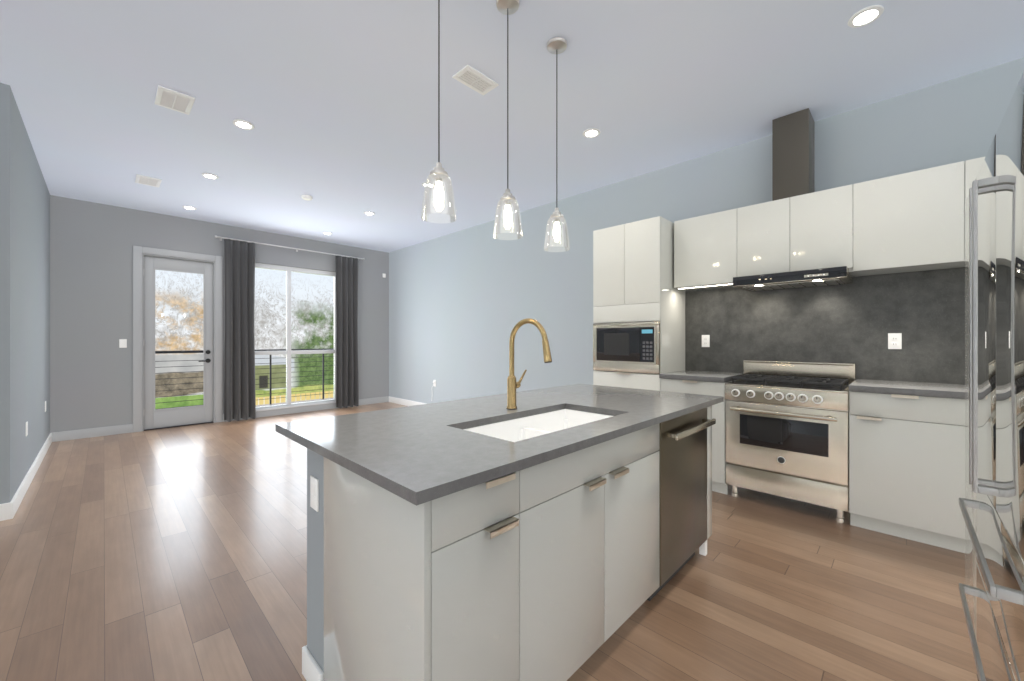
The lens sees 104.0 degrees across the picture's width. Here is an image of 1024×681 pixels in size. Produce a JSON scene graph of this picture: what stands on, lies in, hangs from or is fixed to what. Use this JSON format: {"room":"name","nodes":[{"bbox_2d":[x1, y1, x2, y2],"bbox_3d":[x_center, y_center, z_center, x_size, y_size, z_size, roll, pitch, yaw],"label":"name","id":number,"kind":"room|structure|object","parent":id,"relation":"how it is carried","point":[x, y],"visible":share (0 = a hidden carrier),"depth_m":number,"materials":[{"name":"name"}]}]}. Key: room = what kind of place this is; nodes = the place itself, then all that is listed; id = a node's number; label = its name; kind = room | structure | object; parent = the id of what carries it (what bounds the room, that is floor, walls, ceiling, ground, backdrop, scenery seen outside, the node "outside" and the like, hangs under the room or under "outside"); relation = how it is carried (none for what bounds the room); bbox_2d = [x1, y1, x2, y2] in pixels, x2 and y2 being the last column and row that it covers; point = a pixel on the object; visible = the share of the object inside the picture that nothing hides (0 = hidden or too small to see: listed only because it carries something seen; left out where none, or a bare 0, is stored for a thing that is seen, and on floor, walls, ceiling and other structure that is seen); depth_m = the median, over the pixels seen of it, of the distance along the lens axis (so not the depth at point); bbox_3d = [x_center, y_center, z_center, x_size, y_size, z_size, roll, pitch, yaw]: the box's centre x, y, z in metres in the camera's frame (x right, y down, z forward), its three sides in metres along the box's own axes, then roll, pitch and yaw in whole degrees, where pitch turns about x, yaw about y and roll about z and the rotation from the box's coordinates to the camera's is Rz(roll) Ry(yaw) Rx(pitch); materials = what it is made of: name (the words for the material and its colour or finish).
{"room":"kitchen","nodes":[
{"label":"kitchen","id":0,"kind":"room"},
{"bbox_2d":[0,83,51,503],"bbox_3d":[-4.650,-0.270,3.798,3.000,3.040,0.160,0,0,44],"label":"wall","id":1,"kind":"structure","parent":0,"point":[25,197],"depth_m":3.20,"materials":[{"name":"blue paint"}]},
{"bbox_2d":[0,503,6,520],"bbox_3d":[-3.956,1.192,2.355,0.020,0.115,1.230,0,0,44],"label":"baseboard","id":2,"kind":"structure","parent":1,"relation":"attached to","point":[3,507],"depth_m":2.78,"materials":[{"name":"grey wood"}]},
{"bbox_2d":[7,433,52,519],"bbox_3d":[-4.590,1.192,3.862,3.036,0.115,0.016,0,0,44],"label":"baseboard","id":3,"kind":"structure","parent":1,"relation":"attached to","point":[8,510],"depth_m":3.33,"materials":[{"name":"grey wood"}]},
{"bbox_2d":[52,195,387,432],"bbox_3d":[-4.216,-0.270,6.529,0.160,3.040,4.670,0,0,44],"label":"wall","id":4,"kind":"structure","parent":0,"point":[93,243],"depth_m":5.33,"materials":[{"name":"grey paint"}]},
{"bbox_2d":[53,424,132,441],"bbox_3d":[-5.407,1.192,5.183,0.020,0.115,0.720,0,0,44],"label":"baseboard","id":5,"kind":"structure","parent":4,"relation":"attached to","point":[120,429],"depth_m":5.16,"materials":[{"name":"grey"}]},
{"bbox_2d":[119,339,126,347],"bbox_3d":[-5.227,0.040,5.375,0.009,0.115,0.072,0,0,44],"label":"light switch","id":6,"kind":"object","parent":4,"relation":"attached to","point":[122,343],"visible":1,"depth_m":5.37,"materials":[{"name":"white plastic"}]},
{"bbox_2d":[133,246,222,431],"bbox_3d":[-4.863,-0.020,5.854,0.180,2.540,1.000,0,0,44],"label":"door frame","id":7,"kind":"structure","parent":4,"relation":"attached to","point":[139,253],"depth_m":5.63,"materials":[{"name":"white paint"},{"name":"painted wood"}]},
{"bbox_2d":[144,256,212,429],"bbox_3d":[-4.833,0.030,5.817,0.103,2.416,0.789,0,0,44],"label":"balcony door","id":8,"kind":"structure","parent":4,"relation":"in","point":[166,417],"depth_m":5.78,"materials":[{"name":"grey"}]},
{"bbox_2d":[215,235,364,259],"bbox_3d":[-3.680,-1.565,6.879,0.111,0.060,2.340,0,0,44],"label":"curtain rod","id":9,"kind":"object","parent":4,"relation":"attached to","point":[297,249],"visible":0.9,"depth_m":6.69,"materials":[{"name":"silver metal"}]},
{"bbox_2d":[224,239,255,421],"bbox_3d":[-4.245,-0.154,6.249,0.095,2.798,0.416,0,0,44],"label":"curtain","id":10,"kind":"object","parent":9,"relation":"hanging from","point":[239,367],"visible":1,"depth_m":6.23,"materials":[{"name":"grey fabric"}]},
{"bbox_2d":[335,255,358,407],"bbox_3d":[-3.066,-0.154,7.453,0.095,2.798,0.447,0,0,44],"label":"curtain","id":11,"kind":"object","parent":9,"relation":"hanging from","point":[347,389],"visible":0.98,"depth_m":7.42,"materials":[{"name":"grey fabric"}]},
{"bbox_2d":[255,263,335,411],"bbox_3d":[-3.826,-0.060,6.868,0.133,2.416,1.656,0,0,44],"label":"window","id":12,"kind":"structure","parent":4,"relation":"in","point":[288,352],"depth_m":6.87,"materials":[{"name":"grey paint"}]},
{"bbox_2d":[223,396,387,421],"bbox_3d":[-3.494,1.192,7.137,0.020,0.115,2.750,0,0,44],"label":"baseboard","id":13,"kind":"structure","parent":4,"relation":"attached to","point":[379,399],"depth_m":7.04,"materials":[{"name":"grey"}]},
{"bbox_2d":[0,402,978,680],"bbox_3d":[-1.493,1.300,3.121,8.820,0.100,6.090,0,0,44],"label":"floor","id":14,"kind":"structure","parent":0,"point":[172,554],"depth_m":2.05,"materials":[{"name":"brown wood"}]},
{"bbox_2d":[302,448,323,680],"bbox_3d":[-0.020,0.811,2.155,0.184,0.878,2.010,0,0,44],"label":"wall","id":15,"kind":"structure","parent":14,"relation":"on","point":[313,659],"depth_m":1.44,"materials":[{"name":"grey paint"}]},
{"bbox_2d":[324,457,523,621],"bbox_3d":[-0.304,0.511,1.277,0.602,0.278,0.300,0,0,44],"label":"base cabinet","id":16,"kind":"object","parent":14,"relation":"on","point":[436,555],"depth_m":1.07,"materials":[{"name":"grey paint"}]},
{"bbox_2d":[275,384,723,505],"bbox_3d":[0.159,0.355,2.028,1.050,0.030,2.140,0,0,44],"label":"countertop","id":17,"kind":"structure","parent":16,"relation":"on","point":[416,455],"depth_m":1.46,"materials":[{"name":"grey stone"}]},
{"bbox_2d":[506,318,551,409],"bbox_3d":[0.107,0.117,1.939,0.278,0.445,0.136,0,0,44],"label":"kitchen faucet","id":18,"kind":"object","parent":17,"relation":"on","point":[512,384],"visible":1,"depth_m":1.97,"materials":[{"name":"gold metal"}]},
{"bbox_2d":[463,409,612,441],"bbox_3d":[0.148,0.472,1.752,0.440,0.200,0.850,0,0,44],"label":"sink","id":19,"kind":"object","parent":17,"relation":"in","point":[518,429],"visible":0.08,"depth_m":1.97,"materials":[{"name":"white ceramic"}]},
{"bbox_2d":[593,216,685,390],"bbox_3d":[1.270,0.070,4.012,0.696,2.360,0.622,0,0,44],"label":"cabinet tower","id":20,"kind":"object","parent":14,"relation":"on","point":[633,271],"visible":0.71,"depth_m":3.76,"materials":[{"name":"white paint"}]},
{"bbox_2d":[593,321,659,373],"bbox_3d":[1.227,0.065,3.969,0.688,0.470,0.472,0,0,44],"label":"built-in microwave","id":21,"kind":"object","parent":20,"relation":"in","point":[633,347],"visible":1,"depth_m":3.77,"materials":[{"name":"silver metal"}]},
{"bbox_2d":[647,407,715,600],"bbox_3d":[0.709,0.812,2.276,0.677,0.875,0.616,0,0,44],"label":"stainless steel dishwasher","id":22,"kind":"object","parent":14,"relation":"on","point":[682,450],"visible":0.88,"depth_m":2.03,"materials":[{"name":"grey metal"}]},
{"bbox_2d":[660,378,736,493],"bbox_3d":[1.709,0.793,3.582,0.530,0.914,0.622,0,0,44],"label":"base cabinet","id":23,"kind":"object","parent":14,"relation":"on","point":[719,485],"visible":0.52,"depth_m":3.25,"materials":[{"name":"grey paint"}]},
{"bbox_2d":[659,370,743,382],"bbox_3d":[1.703,0.315,3.576,0.530,0.040,0.593,0,0,44],"label":"countertop","id":24,"kind":"structure","parent":23,"relation":"on","point":[710,376],"depth_m":3.44,"materials":[{"name":"grey stone"}]},
{"bbox_2d":[725,360,855,523],"bbox_3d":[2.146,0.713,3.106,0.756,1.075,0.638,0,0,44],"label":"range cooker","id":25,"kind":"object","parent":14,"relation":"on","point":[787,429],"visible":0.98,"depth_m":2.93,"materials":[{"name":"silver metal"}]},
{"bbox_2d":[849,391,964,552],"bbox_3d":[2.867,0.793,2.449,1.190,0.914,0.622,0,0,44],"label":"base cabinet","id":26,"kind":"object","parent":14,"relation":"on","point":[906,466],"visible":0.5,"depth_m":2.47,"materials":[{"name":"grey paint"}]},
{"bbox_2d":[849,379,964,398],"bbox_3d":[2.861,0.315,2.442,1.190,0.040,0.593,0,0,44],"label":"countertop","id":27,"kind":"structure","parent":26,"relation":"on","point":[943,390],"depth_m":2.54,"materials":[{"name":"grey stone"}]},
{"bbox_2d":[965,179,976,636],"bbox_3d":[2.203,0.310,1.414,0.770,1.880,0.397,0,0,44],"label":"panel","id":28,"kind":"object","parent":14,"relation":"on","point":[970,566],"visible":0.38,"depth_m":1.75,"materials":[{"name":"white paint"}]},
{"bbox_2d":[959,72,1023,680],"bbox_3d":[1.726,0.310,0.962,0.820,1.880,0.910,0,0,44],"label":"refrigerator","id":29,"kind":"object","parent":14,"relation":"on","point":[996,336],"visible":1,"depth_m":1.17,"materials":[{"name":"silver metal"}]},
{"bbox_2d":[0,0,1023,252],"bbox_3d":[-1.493,-1.840,3.121,8.820,0.100,6.090,0,0,44],"label":"ceiling","id":30,"kind":"structure","parent":0,"point":[334,102],"depth_m":2.84,"materials":[{"name":"white paint"}]},
{"bbox_2d":[135,174,161,187],"bbox_3d":[-4.071,-1.784,4.476,0.300,0.012,0.205,0,0,44],"label":"ceiling vent","id":31,"kind":"object","parent":30,"relation":"in","point":[147,180],"visible":1,"depth_m":4.46,"materials":[{"name":"white metal"}]},
{"bbox_2d":[154,85,194,114],"bbox_3d":[-2.513,-1.784,2.979,0.300,0.012,0.205,0,0,44],"label":"ceiling vent","id":32,"kind":"object","parent":30,"relation":"in","point":[173,100],"visible":1,"depth_m":2.97,"materials":[{"name":"white metal"}]},
{"bbox_2d":[182,206,195,209],"bbox_3d":[-4.342,-1.784,5.385,0.152,0.010,0.152,0,0,44],"label":"recessed light","id":33,"kind":"object","parent":30,"relation":"in","point":[189,207],"visible":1,"depth_m":5.37,"materials":[{"name":"white paint"}]},
{"bbox_2d":[201,173,218,178],"bbox_3d":[-3.277,-1.784,4.343,0.152,0.010,0.152,0,0,44],"label":"recessed light","id":34,"kind":"object","parent":30,"relation":"in","point":[209,175],"visible":0.98,"depth_m":4.33,"materials":[{"name":"white paint"}]},
{"bbox_2d":[232,119,253,129],"bbox_3d":[-2.220,-1.784,3.307,0.152,0.010,0.152,0,0,44],"label":"recessed light","id":35,"kind":"object","parent":30,"relation":"in","point":[243,124],"visible":1,"depth_m":3.31,"materials":[{"name":"white paint"}]},
{"bbox_2d":[301,195,312,200],"bbox_3d":[-2.548,-1.772,4.973,0.128,0.034,0.128,0,0,44],"label":"smoke detector","id":36,"kind":"object","parent":30,"relation":"attached to","point":[307,197],"visible":1,"depth_m":4.95,"materials":[{"name":"white plastic"}]},
{"bbox_2d":[364,211,374,214],"bbox_3d":[-2.003,-1.784,5.615,0.152,0.010,0.152,0,0,44],"label":"recessed light","id":37,"kind":"object","parent":30,"relation":"attached to","point":[369,213],"visible":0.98,"depth_m":5.61,"materials":[{"name":"white paint"}]},
{"bbox_2d":[421,0,456,223],"bbox_3d":[-0.330,-1.170,1.807,0.160,1.238,0.160,0,0,44],"label":"pendant light","id":38,"kind":"object","parent":30,"relation":"hanging from","point":[438,174],"visible":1,"depth_m":1.79,"materials":[{"name":"clear glass"}]},
{"bbox_2d":[452,65,498,94],"bbox_3d":[-0.248,-1.784,2.748,0.165,0.012,0.280,0,0,44],"label":"ceiling vent","id":39,"kind":"object","parent":30,"relation":"in","point":[474,79],"visible":0.96,"depth_m":2.74,"materials":[{"name":"white metal"}]},
{"bbox_2d":[493,0,522,238],"bbox_3d":[-0.022,-1.170,2.121,0.160,1.238,0.160,0,0,44],"label":"pendant light","id":40,"kind":"object","parent":30,"relation":"hanging from","point":[507,8],"visible":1,"depth_m":2.10,"materials":[{"name":"clear glass"}]},
{"bbox_2d":[544,37,569,251],"bbox_3d":[0.272,-1.170,2.421,0.160,1.238,0.160,0,0,44],"label":"pendant light","id":41,"kind":"object","parent":30,"relation":"hanging from","point":[556,45],"visible":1,"depth_m":2.40,"materials":[{"name":"clear glass"}]},
{"bbox_2d":[583,128,600,137],"bbox_3d":[0.685,-1.784,3.444,0.152,0.010,0.152,0,0,44],"label":"recessed light","id":42,"kind":"object","parent":30,"relation":"in","point":[591,132],"visible":1,"depth_m":3.44,"materials":[{"name":"white paint"}]},
{"bbox_2d":[848,5,883,27],"bbox_3d":[1.950,-1.784,2.205,0.152,0.010,0.152,0,0,44],"label":"recessed light","id":43,"kind":"object","parent":30,"relation":"in","point":[865,16],"visible":1,"depth_m":2.20,"materials":[{"name":"white paint"}]},
{"bbox_2d":[388,57,1023,403],"bbox_3d":[0.582,-0.270,5.239,8.820,3.040,0.160,0,0,44],"label":"wall","id":44,"kind":"structure","parent":0,"point":[446,313],"depth_m":4.98,"materials":[{"name":"blue paint"}]},
{"bbox_2d":[388,396,425,405],"bbox_3d":[-0.648,1.192,6.320,5.230,0.115,0.016,0,0,44],"label":"baseboard","id":45,"kind":"structure","parent":44,"relation":"attached to","point":[405,402],"depth_m":7.73,"materials":[{"name":"grey"}]},
{"bbox_2d":[674,209,733,290],"bbox_3d":[1.820,-0.801,3.666,0.530,0.618,0.346,0,0,44],"label":"upper cabinet","id":46,"kind":"object","parent":44,"relation":"attached to","point":[703,245],"depth_m":3.54,"materials":[{"name":"white paint"}]},
{"bbox_2d":[734,198,785,276],"bbox_3d":[2.142,-0.801,3.352,0.370,0.618,0.346,0,0,44],"label":"upper cabinet","id":47,"kind":"object","parent":44,"relation":"attached to","point":[759,229],"depth_m":3.24,"materials":[{"name":"white paint"}]},
{"bbox_2d":[786,185,853,276],"bbox_3d":[2.407,-0.801,3.092,0.373,0.618,0.346,0,0,44],"label":"upper cabinet","id":48,"kind":"object","parent":44,"relation":"attached to","point":[817,223],"depth_m":2.97,"materials":[{"name":"white paint"}]},
{"bbox_2d":[733,266,852,290],"bbox_3d":[2.224,-0.475,3.186,0.716,0.081,0.468,0,0,44],"label":"range hood","id":49,"kind":"object","parent":48,"relation":"attached to","point":[817,277],"visible":1,"depth_m":3.04,"materials":[{"name":"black metal"}]},
{"bbox_2d":[772,108,814,200],"bbox_3d":[2.291,-1.450,3.254,0.240,0.675,0.276,0,0,44],"label":"duct","id":50,"kind":"object","parent":48,"relation":"on","point":[793,154],"visible":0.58,"depth_m":3.16,"materials":[{"name":"silver metal"}]},
{"bbox_2d":[685,268,964,383],"bbox_3d":[2.624,-0.077,3.107,2.499,0.825,0.022,0,0,44],"label":"backsplash","id":51,"kind":"structure","parent":44,"relation":"attached to","point":[858,319],"depth_m":3.11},
{"bbox_2d":[702,335,709,346],"bbox_3d":[1.857,0.005,3.836,0.072,0.116,0.008,0,0,44],"label":"outlet","id":52,"kind":"object","parent":51,"relation":"attached to","point":[705,340],"visible":1,"depth_m":3.83,"materials":[{"name":"white plastic"}]},
{"bbox_2d":[888,333,901,348],"bbox_3d":[2.794,0.005,2.919,0.072,0.116,0.008,0,0,44],"label":"outlet","id":53,"kind":"object","parent":51,"relation":"attached to","point":[894,340],"visible":1,"depth_m":2.92,"materials":[{"name":"white plastic"}]},
{"bbox_2d":[850,161,961,276],"bbox_3d":[2.728,-0.801,2.777,0.527,0.618,0.346,0,0,44],"label":"upper cabinet","id":54,"kind":"object","parent":44,"relation":"attached to","point":[913,221],"depth_m":2.65,"materials":[{"name":"white paint"}]},
{"bbox_2d":[958,156,985,267],"bbox_3d":[3.160,-0.801,2.355,0.680,0.618,0.346,0,0,44],"label":"upper cabinet","id":55,"kind":"object","parent":44,"relation":"attached to","point":[970,168],"depth_m":2.46,"materials":[{"name":"white paint"}]},
{"label":"outside","id":56,"kind":"structure","parent":0,"visible":0},
{"bbox_2d":[155,268,333,408],"bbox_3d":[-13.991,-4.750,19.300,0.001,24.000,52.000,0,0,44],"label":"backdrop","id":57,"kind":"structure","parent":56,"point":[176,342],"depth_m":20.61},
{"bbox_2d":[256,397,333,406],"bbox_3d":[-4.693,1.305,7.122,1.348,0.090,5.130,0,0,44],"label":"deck","id":58,"kind":"object","parent":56,"point":[294,402],"depth_m":8.13,"materials":[{"name":"beige"}]},
{"bbox_2d":[155,348,333,408],"bbox_3d":[-5.125,0.718,7.545,0.050,1.085,5.058,0,0,44],"label":"balcony railing","id":59,"kind":"object","parent":58,"relation":"on","point":[270,363],"depth_m":7.89,"materials":[{"name":"grey metal"}]}
]}

